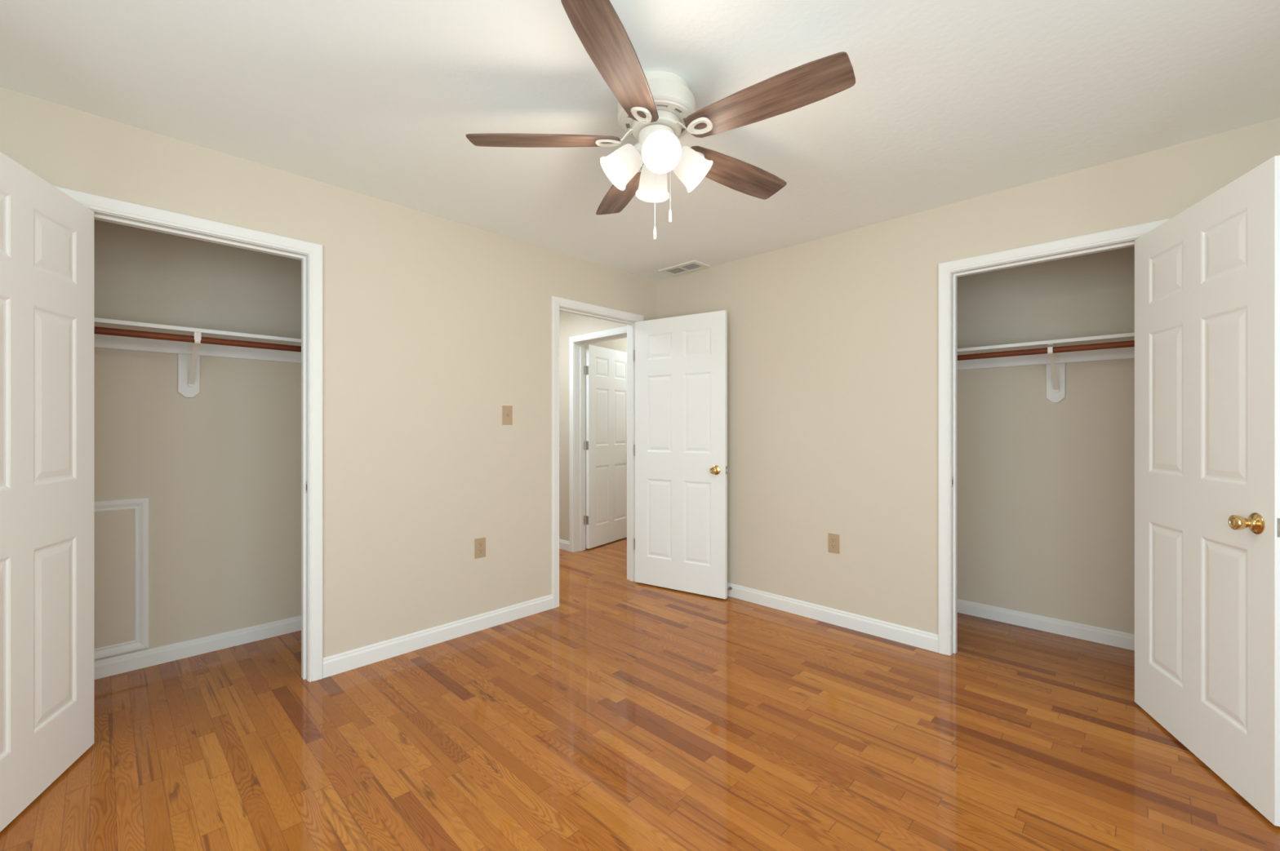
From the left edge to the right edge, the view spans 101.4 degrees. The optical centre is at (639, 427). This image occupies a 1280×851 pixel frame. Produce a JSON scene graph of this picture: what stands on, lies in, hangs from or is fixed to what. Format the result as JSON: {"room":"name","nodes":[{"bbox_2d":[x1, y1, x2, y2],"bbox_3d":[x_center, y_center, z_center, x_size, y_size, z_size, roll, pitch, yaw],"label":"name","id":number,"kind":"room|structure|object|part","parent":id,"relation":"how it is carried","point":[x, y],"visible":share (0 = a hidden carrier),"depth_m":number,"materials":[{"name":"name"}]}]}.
{"room":"empty bedroom","nodes":[
{"label":"empty bedroom","id":0,"kind":"room"},
{"bbox_2d":[93,219,301,661],"bbox_3d":[-2.227,0.013,2.564,0.760,2.412,1.520,0,0,44],"label":"wall","id":1,"kind":"structure","parent":0,"point":[219,468],"depth_m":2.84,"materials":[{"name":"beige paint"}]},
{"bbox_2d":[93,497,149,660],"bbox_3d":[-2.679,0.741,2.489,0.016,0.765,0.505,0,0,44],"label":"access hatch","id":2,"kind":"object","parent":1,"relation":"attached to","point":[121,526],"visible":0.44,"depth_m":2.60,"materials":[{"name":"white paint"}]},
{"bbox_3d":[-2.683,0.741,2.492,0.006,0.661,0.401,0,0,44],"label":"hatch panel","id":3,"kind":"part","parent":2,"relation":"part of","materials":[{"name":"beige paint"}]},
{"bbox_2d":[177,332,200,397],"bbox_3d":[-2.291,-0.313,2.679,0.307,0.310,0.087,0,0,44],"label":"bracket","id":4,"kind":"object","parent":1,"relation":"attached to","point":[188,366],"visible":0.97,"depth_m":2.76,"materials":[{"name":"white paint"}]},
{"bbox_3d":[-2.280,-0.435,2.678,0.288,0.066,0.026,0,0,44],"label":"arm","id":5,"kind":"part","parent":4,"relation":"part of","materials":[{"name":"white metal"}]},
{"bbox_3d":[-2.280,-0.335,2.678,0.288,0.229,0.022,0,0,44],"label":"hook arm","id":6,"kind":"part","parent":4,"relation":"part of","materials":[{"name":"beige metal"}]},
{"bbox_2d":[93,326,301,352],"bbox_3d":[-2.223,-0.434,2.561,0.033,0.033,1.283,0,0,44],"label":"closet rod","id":7,"kind":"object","parent":4,"relation":"on","point":[99,331],"visible":0.49,"depth_m":2.56,"materials":[{"name":"brown wood"}]},
{"bbox_2d":[93,317,301,363],"bbox_3d":[-2.304,-0.437,2.639,0.345,0.102,1.320,0,0,44],"label":"closet shelf","id":8,"kind":"object","parent":1,"relation":"attached to","point":[100,341],"visible":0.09,"depth_m":2.70,"materials":[{"name":"white paint"}]},
{"bbox_2d":[93,615,301,679],"bbox_3d":[-2.191,1.176,2.529,0.660,0.085,1.320,0,0,44],"label":"baseboard","id":9,"kind":"structure","parent":1,"relation":"attached to","point":[119,664],"depth_m":2.79,"materials":[{"name":"white paint"}]},
{"bbox_2d":[0,87,656,657],"bbox_3d":[-0.920,0.013,4.219,1.425,2.412,6.965,0,0,44],"label":"wall","id":10,"kind":"structure","parent":0,"point":[433,325],"depth_m":2.84,"materials":[{"name":"beige paint"}]},
{"bbox_2d":[0,151,93,832],"bbox_3d":[-1.957,0.193,1.640,0.151,2.028,0.779,0,0,-22],"label":"door","id":11,"kind":"structure","parent":10,"relation":"in","point":[46,236],"depth_m":1.73,"materials":[{"name":"white paint"}]},
{"bbox_2d":[53,185,323,682],"bbox_3d":[-1.891,0.167,2.270,0.132,2.104,0.882,0,0,44],"label":"door frame","id":12,"kind":"structure","parent":10,"relation":"attached to","point":[108,210],"depth_m":2.51,"materials":[{"name":"white paint"}]},
{"bbox_2d":[323,594,552,678],"bbox_3d":[-1.310,1.172,2.786,0.014,0.093,4.136,0,0,44],"label":"baseboard","id":13,"kind":"structure","parent":10,"relation":"attached to","point":[348,660],"depth_m":2.92,"materials":[{"name":"white paint"}]},
{"bbox_2d":[474,537,485,559],"bbox_3d":[-0.960,0.727,3.151,0.008,0.119,0.073,0,0,44],"label":"wall outlet","id":14,"kind":"object","parent":10,"relation":"attached to","point":[479,544],"visible":1,"depth_m":3.15,"materials":[{"name":"beige plastic"}]},
{"bbox_2d":[477,542,483,547],"bbox_3d":[-0.958,0.707,3.149,0.002,0.027,0.034,0,0,44],"label":"receptacle","id":15,"kind":"object","parent":14,"relation":"attached to","point":[479,544],"depth_m":3.15,"materials":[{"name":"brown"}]},
{"bbox_2d":[478,549,483,554],"bbox_3d":[-0.958,0.746,3.149,0.002,0.027,0.034,0,0,44],"label":"receptacle","id":16,"kind":"object","parent":14,"relation":"attached to","point":[480,551],"depth_m":3.15,"materials":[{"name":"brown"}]},
{"bbox_2d":[502,405,512,425],"bbox_3d":[-0.827,-0.075,3.281,0.016,0.119,0.073,0,0,44],"label":"light switch","id":17,"kind":"object","parent":10,"relation":"attached to","point":[507,411],"visible":1,"depth_m":3.28,"materials":[{"name":"beige plastic"}]},
{"bbox_2d":[551,295,643,608],"bbox_3d":[-0.324,0.167,3.881,0.132,2.104,0.882,0,0,44],"label":"door frame","id":18,"kind":"structure","parent":10,"relation":"attached to","point":[558,304],"depth_m":3.72,"materials":[{"name":"white paint"}]},
{"bbox_2d":[559,311,626,541],"bbox_3d":[-0.406,0.013,4.981,1.750,2.412,0.145,0,0,44],"label":"wall","id":19,"kind":"structure","parent":0,"point":[571,325],"depth_m":5.20,"materials":[{"name":"beige paint"}]},
{"bbox_2d":[559,539,568,551],"bbox_3d":[-0.467,1.172,4.929,1.535,0.093,0.014,0,0,44],"label":"baseboard","id":20,"kind":"structure","parent":19,"relation":"attached to","point":[563,544],"depth_m":5.20,"materials":[{"name":"white paint"}]},
{"bbox_2d":[568,326,626,552],"bbox_3d":[-0.324,0.167,4.890,0.882,2.104,0.162,0,0,44],"label":"door frame","id":21,"kind":"structure","parent":19,"relation":"attached to","point":[577,344],"depth_m":5.14,"materials":[{"name":"white paint"}]},
{"bbox_2d":[585,344,626,549],"bbox_3d":[-0.314,0.193,5.521,0.151,2.028,0.779,0,0,33],"label":"door","id":22,"kind":"structure","parent":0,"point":[606,369],"depth_m":5.44,"materials":[{"name":"white paint"}]},
{"bbox_2d":[0,537,1279,850],"bbox_3d":[0.366,1.244,2.978,6.150,0.050,7.150,0,0,44],"label":"floor","id":23,"kind":"structure","parent":0,"point":[624,714],"depth_m":1.98,"materials":[{"name":"brown wood"}]},
{"bbox_2d":[0,0,1279,281],"bbox_3d":[0.366,-1.218,2.978,6.150,0.050,7.150,0,0,44],"label":"ceiling","id":24,"kind":"structure","parent":0,"point":[949,101],"depth_m":1.85,"materials":[{"name":"white paint"}]},
{"bbox_2d":[466,0,855,239],"bbox_3d":[0.093,-0.926,1.865,1.272,0.535,1.272,0,0,44],"label":"ceiling fan","id":25,"kind":"object","parent":24,"relation":"hanging from","point":[656,108],"visible":1,"depth_m":1.74,"materials":[{"name":"brown wood"}]},
{"bbox_3d":[-0.337,-1.018,1.860,0.536,0.006,0.143,0,13,-1],"label":"fan blade","id":26,"kind":"part","parent":25,"relation":"part of","materials":[{"name":"brown wood"}]},
{"bbox_3d":[-0.058,-1.018,1.487,0.143,0.006,0.536,14,4,17],"label":"fan blade","id":27,"kind":"part","parent":25,"relation":"part of","materials":[{"name":"brown wood"}]},
{"bbox_3d":[-0.068,-1.018,2.240,0.143,0.006,0.536,-14,4,-18],"label":"fan blade","id":28,"kind":"part","parent":25,"relation":"part of","materials":[{"name":"brown wood"}]},
{"bbox_3d":[-0.069,-0.923,1.864,0.151,0.151,0.129,0,0,-20],"label":"lamp shade","id":29,"kind":"part","parent":25,"relation":"part of","materials":[{"name":"white glass"}]},
{"bbox_3d":[-0.053,-1.033,1.864,0.076,0.055,0.027,0,0,0],"label":"iron arm","id":30,"kind":"part","parent":25,"relation":"part of","materials":[{"name":"white metal"}]},
{"bbox_2d":[633,143,641,156],"bbox_3d":[-0.011,-0.975,1.860,0.061,0.059,0.061,0,0,44],"label":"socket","id":31,"kind":"object","parent":25,"relation":"attached to","point":[637,147],"depth_m":1.83,"materials":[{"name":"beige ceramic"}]},
{"bbox_3d":[0.058,-0.923,1.993,0.129,0.151,0.151,0,0,-20],"label":"lamp shade","id":32,"kind":"part","parent":25,"relation":"part of","materials":[{"name":"white glass"}]},
{"bbox_3d":[0.052,-0.837,1.835,0.003,0.270,0.003,0,0,44],"label":"pull chain","id":33,"kind":"part","parent":25,"relation":"part of","materials":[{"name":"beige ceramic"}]},
{"bbox_2d":[652,136,665,145],"bbox_3d":[0.064,-0.975,1.795,0.061,0.059,0.061,0,0,44],"label":"light bulb","id":34,"kind":"object","parent":25,"relation":"attached to","point":[654,138],"depth_m":1.78,"materials":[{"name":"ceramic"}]},
{"bbox_3d":[0.071,-0.936,1.752,0.058,0.081,0.082,0,0,16],"label":"light bulb","id":35,"kind":"part","parent":25,"relation":"part of","materials":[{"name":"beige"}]},
{"bbox_3d":[0.060,-0.923,1.737,0.129,0.151,0.151,0,0,-20],"label":"lamp shade","id":36,"kind":"part","parent":25,"relation":"part of","materials":[{"name":"white glass"}]},
{"bbox_3d":[0.150,-1.033,1.800,0.076,0.055,0.027,0,0,36],"label":"iron arm","id":37,"kind":"part","parent":25,"relation":"part of","materials":[{"name":"white metal"}]},
{"bbox_3d":[0.188,-0.923,1.866,0.151,0.151,0.129,0,0,-20],"label":"lamp shade","id":38,"kind":"part","parent":25,"relation":"part of","materials":[{"name":"white glass"}]},
{"bbox_3d":[0.377,-1.018,2.102,0.536,0.006,0.143,0,-13,-37],"label":"fan blade","id":39,"kind":"part","parent":25,"relation":"part of","materials":[{"name":"brown wood"}]},
{"bbox_3d":[0.383,-1.018,1.637,0.536,0.006,0.143,0,-13,35],"label":"fan blade","id":40,"kind":"part","parent":25,"relation":"part of","materials":[{"name":"brown wood"}]},
{"bbox_2d":[657,260,710,276],"bbox_3d":[0.329,-1.190,3.926,0.350,0.008,0.184,0,0,44],"label":"ceiling vent","id":41,"kind":"object","parent":24,"relation":"in","point":[694,265],"visible":1,"depth_m":3.92,"materials":[{"name":"white metal"}]},
{"bbox_2d":[635,310,728,599],"bbox_3d":[0.289,0.193,3.895,0.779,2.028,0.151,0,0,33],"label":"door","id":42,"kind":"structure","parent":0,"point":[681,362],"depth_m":3.86,"materials":[{"name":"white paint"}]},
{"bbox_3d":[0.520,0.303,3.681,0.048,0.048,0.044,0,0,33],"label":"knob","id":43,"kind":"part","parent":42,"relation":"part of","materials":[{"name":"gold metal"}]},
{"bbox_2d":[656,117,1279,635],"bbox_3d":[1.633,0.013,2.908,4.065,2.412,0.115,0,0,44],"label":"wall","id":44,"kind":"structure","parent":0,"point":[833,340],"depth_m":3.12,"materials":[{"name":"beige paint"}]},
{"bbox_2d":[727,582,937,653],"bbox_3d":[1.547,1.172,2.901,3.950,0.093,0.014,0,0,44],"label":"baseboard","id":45,"kind":"structure","parent":44,"relation":"attached to","point":[899,633],"depth_m":3.20,"materials":[{"name":"white paint"}]},
{"bbox_2d":[827,533,839,554],"bbox_3d":[1.199,0.720,3.245,0.073,0.119,0.008,0,0,44],"label":"wall outlet","id":46,"kind":"object","parent":44,"relation":"attached to","point":[833,539],"visible":1,"depth_m":3.24,"materials":[{"name":"beige plastic"}]},
{"bbox_2d":[830,537,835,542],"bbox_3d":[1.197,0.701,3.243,0.034,0.027,0.002,0,0,44],"label":"receptacle","id":47,"kind":"object","parent":46,"relation":"attached to","point":[832,540],"depth_m":3.24,"materials":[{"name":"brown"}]},
{"bbox_2d":[830,544,835,549],"bbox_3d":[1.197,0.740,3.243,0.034,0.027,0.002,0,0,44],"label":"receptacle","id":48,"kind":"object","parent":46,"relation":"attached to","point":[832,546],"depth_m":3.24,"materials":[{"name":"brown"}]},
{"bbox_2d":[937,217,1170,655],"bbox_3d":[1.971,0.167,2.568,0.882,2.104,0.132,0,0,44],"label":"door frame","id":49,"kind":"structure","parent":44,"relation":"attached to","point":[948,273],"depth_m":2.80,"materials":[{"name":"white paint"}]},
{"bbox_3d":[1.676,0.293,2.810,0.002,0.056,0.030,0,0,44],"label":"strike plate","id":50,"kind":"part","parent":49,"relation":"part of","materials":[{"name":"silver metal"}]},
{"bbox_2d":[1134,155,1279,826],"bbox_3d":[2.065,0.193,1.939,0.151,2.028,0.779,0,0,19],"label":"door","id":51,"kind":"structure","parent":44,"relation":"in","point":[1207,277],"depth_m":1.84,"materials":[{"name":"white paint"}]},
{"bbox_3d":[1.911,0.303,1.664,0.044,0.048,0.048,0,0,19],"label":"knob","id":52,"kind":"part","parent":51,"relation":"part of","materials":[{"name":"gold metal"}]},
{"bbox_3d":[1.938,0.303,1.579,0.025,0.057,0.002,0,0,19],"label":"latch plate","id":53,"kind":"part","parent":51,"relation":"part of","materials":[{"name":"silver metal"}]},
{"bbox_2d":[957,246,1134,634],"bbox_3d":[2.295,0.013,2.874,1.540,2.412,0.760,0,0,44],"label":"wall","id":54,"kind":"structure","parent":0,"point":[1046,488],"depth_m":3.13,"materials":[{"name":"beige paint"}]},
{"bbox_2d":[957,332,1134,370],"bbox_3d":[2.370,-0.428,2.951,1.340,0.102,0.345,0,0,44],"label":"closet shelf","id":55,"kind":"object","parent":54,"relation":"attached to","point":[1119,353],"visible":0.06,"depth_m":3.02,"materials":[{"name":"white paint"}]},
{"bbox_2d":[957,599,1134,650],"bbox_3d":[2.260,1.176,2.838,1.340,0.085,0.660,0,0,44],"label":"baseboard","id":56,"kind":"structure","parent":54,"relation":"attached to","point":[1083,632],"depth_m":3.11,"materials":[{"name":"white paint"}]},
{"bbox_2d":[1046,343,1065,402],"bbox_3d":[2.356,-0.303,2.992,0.087,0.312,0.306,0,0,44],"label":"bracket","id":57,"kind":"object","parent":54,"relation":"attached to","point":[1055,373],"visible":0.94,"depth_m":3.07,"materials":[{"name":"white paint"}]},
{"bbox_2d":[957,340,1134,360],"bbox_3d":[2.292,-0.425,2.871,1.303,0.033,0.033,0,0,44],"label":"closet rod","id":58,"kind":"object","parent":57,"relation":"on","point":[1122,344],"visible":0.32,"depth_m":2.88,"materials":[{"name":"brown wood"}]},
{"bbox_3d":[2.354,-0.326,2.982,0.022,0.229,0.288,0,0,44],"label":"hook arm","id":59,"kind":"part","parent":57,"relation":"part of","materials":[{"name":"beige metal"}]},
{"bbox_3d":[2.356,-0.426,2.983,0.022,0.066,0.282,0,0,44],"label":"arm","id":60,"kind":"part","parent":57,"relation":"part of","materials":[{"name":"white metal"}]}
]}

